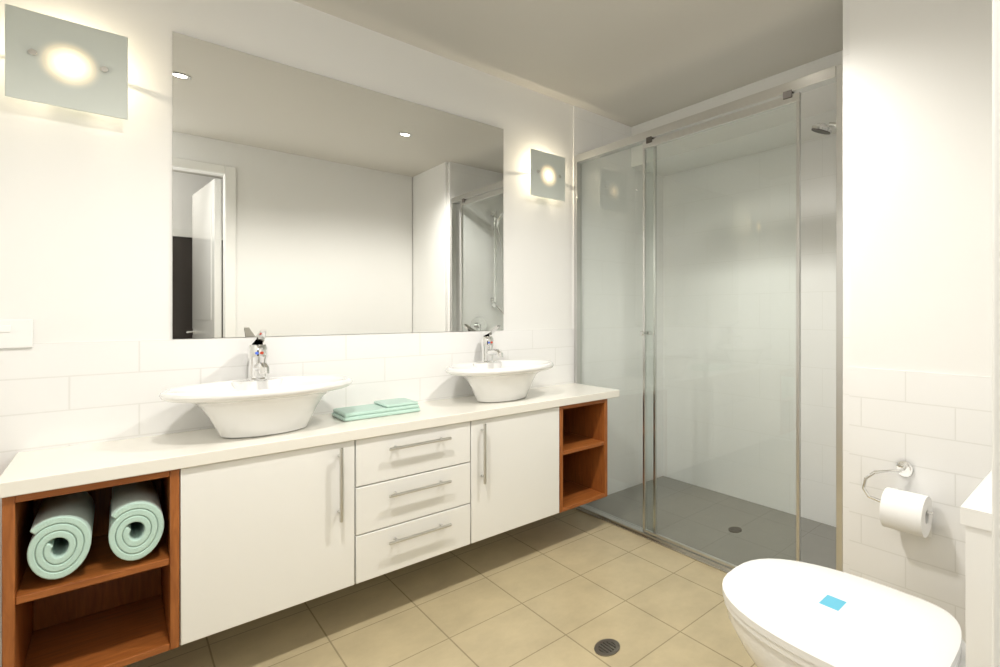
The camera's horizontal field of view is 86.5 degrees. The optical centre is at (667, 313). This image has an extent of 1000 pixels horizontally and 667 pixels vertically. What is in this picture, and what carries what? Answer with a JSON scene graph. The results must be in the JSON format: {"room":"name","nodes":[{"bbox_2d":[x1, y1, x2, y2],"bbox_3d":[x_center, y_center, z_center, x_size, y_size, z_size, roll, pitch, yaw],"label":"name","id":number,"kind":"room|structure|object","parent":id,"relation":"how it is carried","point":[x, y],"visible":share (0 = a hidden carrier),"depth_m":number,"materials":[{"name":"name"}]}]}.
{"room":"bathroom","nodes":[
{"label":"bathroom","id":0,"kind":"room"},
{"bbox_2d":[0,329,573,666],"bbox_3d":[-1.383,0.620,2.163,0.106,1.060,2.331,0,0,42],"label":"tiles","id":1,"kind":"structure","parent":0,"point":[57,395],"depth_m":1.75,"materials":[{"name":"white tile"}]},
{"bbox_2d":[0,395,615,666],"bbox_3d":[-1.105,0.710,2.068,0.432,0.520,1.945,0,0,42],"label":"bathroom vanity","id":2,"kind":"object","parent":1,"relation":"attached to","point":[317,506],"depth_m":1.65,"materials":[{"name":"white wood"}]},
{"bbox_2d":[27,491,94,578],"bbox_3d":[-1.700,0.609,1.416,0.325,0.161,0.107,0,0,42],"label":"roll","id":3,"kind":"object","parent":2,"relation":"in","point":[61,530],"visible":0.98,"depth_m":1.32,"materials":[{"name":"green fabric"}]},
{"bbox_2d":[108,480,163,560],"bbox_3d":[-1.605,0.609,1.517,0.330,0.161,0.107,0,0,42],"label":"roll","id":4,"kind":"object","parent":2,"relation":"in","point":[136,523],"visible":0.98,"depth_m":1.42,"materials":[{"name":"green fabric"}]},
{"bbox_2d":[0,383,619,490],"bbox_3d":[-1.093,0.441,2.100,0.406,0.058,2.030,0,0,42],"label":"countertop","id":5,"kind":"structure","parent":2,"relation":"on","point":[38,468],"depth_m":1.60,"materials":[{"name":"white stone"}]},
{"bbox_2d":[159,329,352,437],"bbox_3d":[-1.402,0.234,1.753,0.390,0.355,0.524,0,0,42],"label":"basin","id":6,"kind":"object","parent":5,"relation":"in","point":[258,402],"visible":1,"depth_m":1.69,"materials":[{"name":"white ceramic"}]},
{"bbox_2d":[332,398,419,421],"bbox_3d":[-1.193,0.390,2.063,0.170,0.042,0.280,0,0,42],"label":"folded towel","id":7,"kind":"object","parent":5,"relation":"on","point":[387,407],"visible":1,"depth_m":2.02,"materials":[{"name":"green fabric"}]},
{"bbox_2d":[445,325,553,402],"bbox_3d":[-0.795,0.234,2.418,0.390,0.355,0.524,0,0,42],"label":"basin","id":8,"kind":"object","parent":5,"relation":"in","point":[489,379],"visible":1,"depth_m":2.33,"materials":[{"name":"white ceramic"}]},
{"bbox_2d":[0,0,662,494],"bbox_3d":[-1.086,-0.043,2.487,0.106,2.387,3.210,0,0,42],"label":"wall","id":9,"kind":"structure","parent":0,"point":[85,226],"depth_m":1.89,"materials":[{"name":"white paint"}]},
{"bbox_2d":[0,320,32,348],"bbox_3d":[-1.938,0.060,1.468,0.011,0.084,0.105,0,0,42],"label":"outlet","id":10,"kind":"object","parent":9,"relation":"attached to","point":[16,333],"visible":1,"depth_m":1.48,"materials":[{"name":"white plastic"}]},
{"bbox_2d":[5,4,127,119],"bbox_3d":[-1.835,-0.755,1.544,0.071,0.265,0.240,0,0,42],"label":"wall sconce","id":11,"kind":"object","parent":9,"relation":"attached to","point":[53,61],"visible":1,"depth_m":1.52,"materials":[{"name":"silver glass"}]},
{"bbox_2d":[172,31,502,338],"bbox_3d":[-1.288,-0.442,2.192,0.005,1.060,1.245,0,0,42],"label":"wall mirror","id":12,"kind":"object","parent":9,"relation":"attached to","point":[304,202],"visible":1,"depth_m":2.05,"materials":[{"name":"white mirror"}]},
{"bbox_2d":[530,149,564,201],"bbox_3d":[-0.681,-0.765,2.808,0.071,0.250,0.225,0,0,42],"label":"wall sconce","id":13,"kind":"object","parent":9,"relation":"attached to","point":[547,175],"visible":1,"depth_m":2.78,"materials":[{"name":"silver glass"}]},
{"bbox_2d":[123,508,756,666],"bbox_3d":[-0.471,1.180,1.342,2.560,0.060,2.350,0,0,42],"label":"floor","id":14,"kind":"structure","parent":0,"point":[571,587],"depth_m":1.91,"materials":[{"name":"tile"}]},
{"bbox_2d":[594,639,619,656],"bbox_3d":[-0.208,1.148,1.728,0.088,0.004,0.088,0,0,42],"label":"floor grate","id":15,"kind":"object","parent":14,"relation":"on","point":[606,647],"visible":1,"depth_m":1.72,"materials":[{"name":"silver metal"}]},
{"bbox_2d":[574,64,842,572],"bbox_3d":[0.053,0.107,2.437,1.640,2.085,0.070,0,0,42],"label":"screen","id":16,"kind":"object","parent":14,"relation":"on","point":[777,97],"visible":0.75,"depth_m":2.32,"materials":[{"name":"clear glass"}]},
{"bbox_2d":[722,470,991,666],"bbox_3d":[0.460,0.743,1.162,0.737,0.814,0.380,0,0,42],"label":"toilet","id":17,"kind":"object","parent":14,"relation":"on","point":[785,613],"visible":0.94,"depth_m":1.13,"materials":[{"name":"white ceramic"}]},
{"bbox_2d":[293,0,842,126],"bbox_3d":[-0.181,-1.267,1.659,2.560,0.060,3.210,0,0,42],"label":"ceiling","id":18,"kind":"structure","parent":0,"point":[631,63],"depth_m":2.28,"materials":[{"name":"white paint"}]},
{"bbox_2d":[631,50,842,176],"bbox_3d":[0.470,-1.103,2.893,1.644,0.267,0.310,0,0,42],"label":"wall","id":19,"kind":"structure","parent":0,"point":[818,105],"depth_m":2.79,"materials":[{"name":"white paint"}]},
{"bbox_2d":[663,133,835,526],"bbox_3d":[0.643,-0.043,3.013,1.750,2.387,0.100,0,0,42],"label":"wall","id":20,"kind":"structure","parent":0,"point":[818,329],"depth_m":3.05,"materials":[{"name":"tile"}]},
{"bbox_2d":[843,0,991,376],"bbox_3d":[1.209,-0.521,1.883,0.810,1.432,0.804,0,0,42],"label":"wall","id":21,"kind":"structure","parent":0,"point":[917,185],"depth_m":1.68,"materials":[{"name":"white paint"}]},
{"bbox_2d":[810,122,835,134],"bbox_3d":[0.762,-0.356,2.225,0.310,1.052,0.316,0,0,42],"label":"shower head","id":22,"kind":"object","parent":21,"relation":"attached to","point":[822,128],"visible":0.17,"depth_m":2.29,"materials":[{"name":"silver metal"}]},
{"bbox_2d":[843,366,991,641],"bbox_3d":[1.207,0.672,1.881,0.810,0.955,0.810,0,0,42],"label":"tiles","id":23,"kind":"structure","parent":0,"point":[934,430],"depth_m":1.68,"materials":[{"name":"white tile"}]},
{"bbox_2d":[862,460,933,514],"bbox_3d":[0.772,0.565,1.674,0.222,0.135,0.080,0,0,42],"label":"paper holder","id":24,"kind":"object","parent":23,"relation":"attached to","point":[904,468],"visible":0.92,"depth_m":1.69,"materials":[{"name":"silver metal"}]},
{"bbox_2d":[879,487,932,537],"bbox_3d":[0.772,0.652,1.627,0.125,0.148,0.126,0,0,42],"label":"paper roll","id":25,"kind":"object","parent":24,"relation":"hanging from","point":[902,510],"visible":0.96,"depth_m":1.59,"materials":[{"name":"white paper"}]},
{"bbox_3d":[0.454,-0.044,0.531,0.100,2.387,2.200,0,0,42],"label":"wall","id":26,"kind":"structure","parent":0,"visible":0},
{"bbox_2d":[992,0,999,666],"bbox_3d":[0.007,0.045,0.127,0.015,2.210,0.960,0,0,42],"label":"door frame","id":27,"kind":"structure","parent":26,"relation":"attached to","point":[995,333],"depth_m":0.44,"materials":[{"name":"white"}]},
{"label":"outside","id":28,"kind":"structure","parent":0,"visible":0},
{"bbox_2d":[586,476,835,569],"bbox_3d":[0.350,1.180,2.766,1.850,0.060,0.860,0,0,42],"label":"shower floor","id":29,"kind":"structure","parent":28,"point":[818,543],"depth_m":2.74,"materials":[{"name":"tile"}]},
{"bbox_2d":[728,527,741,532],"bbox_3d":[0.359,1.148,2.669,0.072,0.002,0.072,0,0,42],"label":"floor drain","id":30,"kind":"object","parent":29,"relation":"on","point":[731,529],"depth_m":2.67,"materials":[{"name":"grey metal"}]}
]}

